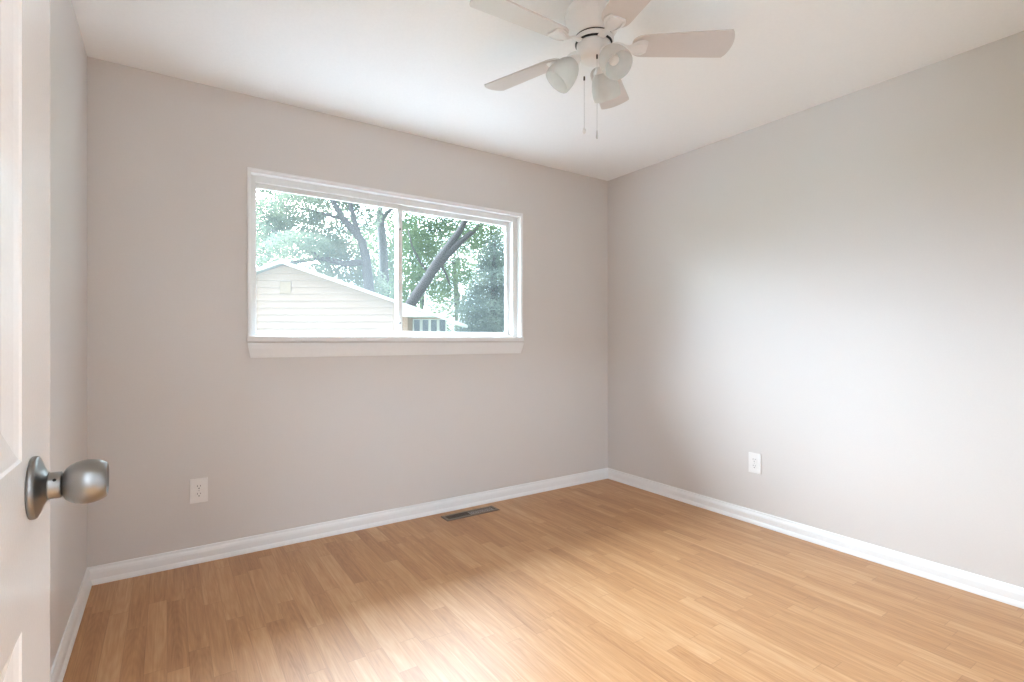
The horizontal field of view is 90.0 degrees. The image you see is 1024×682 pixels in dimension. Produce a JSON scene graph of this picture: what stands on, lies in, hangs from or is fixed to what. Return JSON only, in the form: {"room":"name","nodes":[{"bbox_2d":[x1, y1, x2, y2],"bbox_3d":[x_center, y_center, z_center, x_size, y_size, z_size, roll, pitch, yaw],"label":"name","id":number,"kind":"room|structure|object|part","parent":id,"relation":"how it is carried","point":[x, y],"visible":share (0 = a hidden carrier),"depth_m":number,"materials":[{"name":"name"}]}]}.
{"room":"empty bedroom","nodes":[
{"label":"empty bedroom","id":0,"kind":"room"},
{"bbox_2d":[50,0,86,670],"bbox_3d":[-1.227,-0.090,1.167,0.120,2.440,3.126,0,0,-34],"label":"wall","id":1,"kind":"structure","parent":0,"point":[68,56],"depth_m":1.86,"materials":[{"name":"beige paint"}]},
{"bbox_2d":[50,568,91,681],"bbox_3d":[-1.130,1.089,1.147,0.019,0.082,2.946,0,0,-34],"label":"baseboard","id":2,"kind":"structure","parent":1,"relation":"attached to","point":[59,667],"depth_m":1.90,"materials":[{"name":"white paint"}]},
{"bbox_2d":[87,56,607,566],"bbox_3d":[-0.631,-0.090,3.356,3.313,2.440,0.160,0,0,-34],"label":"wall","id":3,"kind":"structure","parent":0,"point":[176,394],"depth_m":2.79,"materials":[{"name":"beige paint"}]},
{"bbox_2d":[190,477,207,503],"bbox_3d":[-1.592,0.764,2.607,0.079,0.124,0.009,0,0,-34],"label":"wall outlet","id":4,"kind":"object","parent":3,"relation":"attached to","point":[198,487],"visible":1,"depth_m":2.60,"materials":[{"name":"plastic"}]},
{"bbox_2d":[195,491,202,496],"bbox_3d":[-1.591,0.783,2.605,0.034,0.028,0.003,0,0,-34],"label":"receptacle","id":5,"kind":"object","parent":4,"relation":"attached to","point":[197,493],"depth_m":2.60,"materials":[{"name":"plastic"}]},
{"bbox_2d":[195,484,202,489],"bbox_3d":[-1.591,0.745,2.605,0.034,0.028,0.003,0,0,-34],"label":"receptacle","id":6,"kind":"object","parent":4,"relation":"attached to","point":[197,486],"depth_m":2.60,"materials":[{"name":"plastic"}]},
{"bbox_2d":[87,468,607,585],"bbox_3d":[-0.581,1.089,3.281,3.313,0.082,0.019,0,0,-34],"label":"baseboard","id":7,"kind":"structure","parent":3,"relation":"attached to","point":[104,573],"depth_m":2.91,"materials":[{"name":"white paint"}]},
{"bbox_2d":[247,167,523,357],"bbox_3d":[-0.698,-0.414,3.276,1.798,1.016,0.147,0,0,-34],"label":"window","id":8,"kind":"structure","parent":3,"relation":"in","point":[418,342],"depth_m":3.20,"materials":[{"name":"white paint"}]},
{"bbox_3d":[-1.067,-0.453,3.063,0.859,0.835,0.022,0,0,-34],"label":"sliding sash","id":9,"kind":"part","parent":8,"relation":"part of","materials":[{"name":"clear glass"}]},
{"bbox_3d":[-0.677,-0.007,3.245,1.798,0.031,0.072,0,0,-34],"label":"sill","id":10,"kind":"part","parent":8,"relation":"part of","materials":[{"name":"white paint"}]},
{"bbox_3d":[-0.389,-0.453,3.553,0.877,0.839,0.022,0,0,-34],"label":"fixed sash","id":11,"kind":"part","parent":8,"relation":"part of","materials":[{"name":"clear glass"}]},
{"bbox_2d":[63,479,1023,681],"bbox_3d":[0.335,1.190,1.049,4.527,0.120,5.066,0,0,-34],"label":"floor","id":12,"kind":"structure","parent":0,"point":[605,580],"depth_m":2.13,"materials":[{"name":"laminate"}]},
{"bbox_2d":[441,506,498,521],"bbox_3d":[-0.269,1.127,3.345,0.390,0.005,0.104,0,0,-34],"label":"floor vent","id":13,"kind":"object","parent":12,"relation":"in","point":[469,513],"visible":1,"depth_m":3.33,"materials":[{"name":"brown metal"}]},
{"bbox_2d":[71,0,1023,180],"bbox_3d":[0.335,-1.370,1.049,4.527,0.120,5.066,0,0,-34],"label":"ceiling","id":14,"kind":"structure","parent":0,"point":[422,68],"depth_m":2.40,"materials":[{"name":"paint"}]},
{"bbox_2d":[469,0,734,138],"bbox_3d":[0.290,-1.041,2.008,1.003,0.538,1.040,0,0,-34],"label":"ceiling fan","id":15,"kind":"object","parent":14,"relation":"hanging from","point":[593,25],"visible":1,"depth_m":1.97,"materials":[{"name":"white plastic"}]},
{"bbox_3d":[0.035,-1.160,1.839,0.390,0.006,0.138,0,12,-33],"label":"fan blade","id":16,"kind":"part","parent":15,"relation":"part of","materials":[{"name":"white wood"}]},
{"bbox_3d":[0.054,-1.160,2.244,0.390,0.006,0.138,0,12,39],"label":"fan blade","id":17,"kind":"part","parent":15,"relation":"part of","materials":[{"name":"white wood"}]},
{"bbox_3d":[0.210,-1.060,2.024,0.114,0.107,0.114,40,-1,-2],"label":"lamp shade","id":18,"kind":"part","parent":15,"relation":"part of","materials":[{"name":"white glass"}]},
{"bbox_2d":[569,53,580,65],"bbox_3d":[0.249,-1.108,2.027,0.063,0.060,0.057,0,0,-34],"label":"socket","id":19,"kind":"object","parent":15,"relation":"attached to","point":[575,59],"depth_m":2.00,"materials":[{"name":"white ceramic"}]},
{"bbox_2d":[595,66,602,74],"bbox_3d":[0.360,-1.108,2.093,0.063,0.060,0.054,0,0,-34],"label":"socket","id":20,"kind":"object","parent":15,"relation":"attached to","point":[598,71],"depth_m":2.08,"materials":[{"name":"white ceramic"}]},
{"bbox_3d":[0.383,-1.060,2.124,0.114,0.107,0.114,0,40,32],"label":"lamp shade","id":21,"kind":"part","parent":15,"relation":"part of","materials":[{"name":"white glass"}]},
{"bbox_3d":[0.445,-1.160,2.351,0.138,0.006,0.390,-13,-4,20],"label":"fan blade","id":22,"kind":"part","parent":15,"relation":"part of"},
{"bbox_3d":[0.381,-1.058,1.929,0.040,0.047,0.045,0,0,-34],"label":"bulb","id":23,"kind":"part","parent":15,"relation":"part of","materials":[{"name":"glass"}]},
{"bbox_3d":[0.380,-1.060,1.930,0.114,0.107,0.114,0,-40,-30],"label":"lamp shade","id":24,"kind":"part","parent":15,"relation":"part of","materials":[{"name":"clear glass"}]},
{"bbox_3d":[0.415,-1.160,1.696,0.138,0.006,0.390,12,-3,-15],"label":"fan blade","id":25,"kind":"part","parent":15,"relation":"part of","materials":[{"name":"white wood"}]},
{"bbox_3d":[0.668,-1.160,2.013,0.390,0.006,0.138,0,-12,3],"label":"fan blade","id":26,"kind":"part","parent":15,"relation":"part of","materials":[{"name":"white wood"}]},
{"bbox_2d":[608,31,1023,587],"bbox_3d":[1.621,-0.090,3.084,0.120,2.440,3.126,0,0,-34],"label":"wall","id":27,"kind":"structure","parent":0,"point":[831,292],"depth_m":2.73,"materials":[{"name":"beige paint"}]},
{"bbox_2d":[749,452,760,473],"bbox_3d":[1.494,0.756,3.157,0.009,0.124,0.079,0,0,-34],"label":"wall outlet","id":28,"kind":"object","parent":27,"relation":"attached to","point":[754,458],"visible":1,"depth_m":3.15,"materials":[{"name":"plastic"}]},
{"bbox_2d":[608,468,1023,608],"bbox_3d":[1.608,1.089,2.979,0.019,0.082,2.966,0,0,-34],"label":"baseboard","id":29,"kind":"structure","parent":27,"relation":"attached to","point":[1010,594],"depth_m":2.72,"materials":[{"name":"white paint"}]},
{"bbox_3d":[1.101,-0.090,0.783,3.553,2.440,0.110,0,0,-34],"label":"wall","id":30,"kind":"structure","parent":0,"visible":0},
{"bbox_2d":[0,0,108,681],"bbox_3d":[-0.375,0.103,0.348,0.114,2.030,0.821,0,0,-34],"label":"door","id":31,"kind":"structure","parent":30,"relation":"in","point":[28,485],"depth_m":0.56,"materials":[{"name":"paint"}]},
{"label":"outside","id":32,"kind":"structure","parent":0,"visible":0},
{"bbox_3d":[-23.326,1.830,52.550,140.000,0.200,106.764,0,0,-34],"label":"ground","id":33,"kind":"structure","parent":32,"visible":0},
{"bbox_2d":[256,193,303,267],"bbox_3d":[-14.593,-3.304,30.194,4.675,10.566,5.790,0,0,-34],"label":"tree","id":34,"kind":"object","parent":33,"relation":"on","point":[260,195],"visible":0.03,"depth_m":29.93,"materials":[{"name":"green plant"}]},
{"bbox_2d":[256,189,388,295],"bbox_3d":[-8.424,-3.165,22.389,5.883,10.754,6.480,0,0,-34],"label":"maple tree","id":35,"kind":"object","parent":33,"relation":"on","point":[316,240],"visible":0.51,"depth_m":21.09,"materials":[{"name":"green plant"}]},
{"bbox_2d":[291,200,371,275],"bbox_3d":[-12.628,-4.162,36.262,5.697,13.073,6.376,0,0,-34],"label":"tree","id":36,"kind":"object","parent":33,"relation":"on","point":[326,200],"visible":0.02,"depth_m":36.18,"materials":[{"name":"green plant"}]},
{"bbox_2d":[256,259,467,332],"bbox_3d":[-5.648,-0.210,15.610,8.260,3.880,3.980,0,0,0],"label":"house","id":37,"kind":"structure","parent":33,"relation":"on","point":[290,297],"depth_m":13.97,"materials":[{"name":"beige plastic"}]},
{"bbox_2d":[280,281,291,293],"bbox_3d":[-6.168,-1.435,13.972,0.300,0.340,0.055,0,0,0],"label":"gable vent","id":38,"kind":"object","parent":37,"relation":"attached to","point":[285,286],"depth_m":13.95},
{"bbox_3d":[-2.690,-0.390,14.525,0.175,0.380,0.010,0,0,0],"label":"pane","id":39,"kind":"part","parent":37,"relation":"part of","materials":[{"name":"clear glass"}]},
{"bbox_3d":[-2.450,-0.390,14.525,0.175,0.380,0.010,0,0,0],"label":"pane","id":40,"kind":"part","parent":37,"relation":"part of","materials":[{"name":"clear glass"}]},
{"bbox_3d":[-2.210,-0.390,14.525,0.175,0.380,0.010,0,0,0],"label":"pane","id":41,"kind":"part","parent":37,"relation":"part of","materials":[{"name":"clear glass"}]},
{"bbox_3d":[-1.970,-0.390,14.525,0.175,0.380,0.010,0,0,0],"label":"pane","id":42,"kind":"part","parent":37,"relation":"part of","materials":[{"name":"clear glass"}]},
{"bbox_2d":[353,207,420,302],"bbox_3d":[-6.813,-3.719,27.412,4.354,12.894,5.362,0,0,-34],"label":"maple tree","id":43,"kind":"object","parent":33,"relation":"on","point":[382,262],"visible":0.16,"depth_m":26.37,"materials":[{"name":"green plant"}]},
{"bbox_2d":[352,206,432,308],"bbox_3d":[-7.124,-3.431,31.297,5.048,10.953,5.599,0,0,-34],"label":"tree","id":44,"kind":"object","parent":33,"relation":"on","point":[405,262],"visible":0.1,"depth_m":30.93,"materials":[{"name":"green plant"}]},
{"bbox_2d":[392,214,453,329],"bbox_3d":[-6.896,-3.594,39.332,6.200,12.330,6.477,0,0,-34],"label":"tree","id":45,"kind":"object","parent":33,"relation":"on","point":[421,301],"visible":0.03,"depth_m":38.85,"materials":[{"name":"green plant"}]},
{"bbox_2d":[394,213,503,306],"bbox_3d":[-2.169,-2.594,21.629,6.218,9.479,4.544,0,0,8],"label":"leaning tree","id":46,"kind":"object","parent":33,"relation":"on","point":[454,241],"visible":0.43,"depth_m":21.14,"materials":[{"name":"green plant"}]},
{"bbox_2d":[416,216,487,331],"bbox_3d":[-3.502,-3.379,33.297,5.498,11.112,5.724,0,0,-34],"label":"tree","id":47,"kind":"object","parent":33,"relation":"on","point":[457,253],"visible":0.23,"depth_m":32.71,"materials":[{"name":"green plant"}]},
{"bbox_2d":[450,226,503,331],"bbox_3d":[-0.729,-1.175,19.599,3.324,6.441,4.304,0,0,29],"label":"spruce tree","id":48,"kind":"object","parent":33,"relation":"on","point":[491,307],"visible":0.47,"depth_m":19.00,"materials":[{"name":"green plant"}]},
{"bbox_2d":[461,224,503,322],"bbox_3d":[-0.735,-3.788,42.331,6.916,13.113,6.581,0,0,-34],"label":"tree","id":49,"kind":"object","parent":33,"relation":"on","point":[488,224],"visible":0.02,"depth_m":42.31,"materials":[{"name":"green plant"}]}
]}

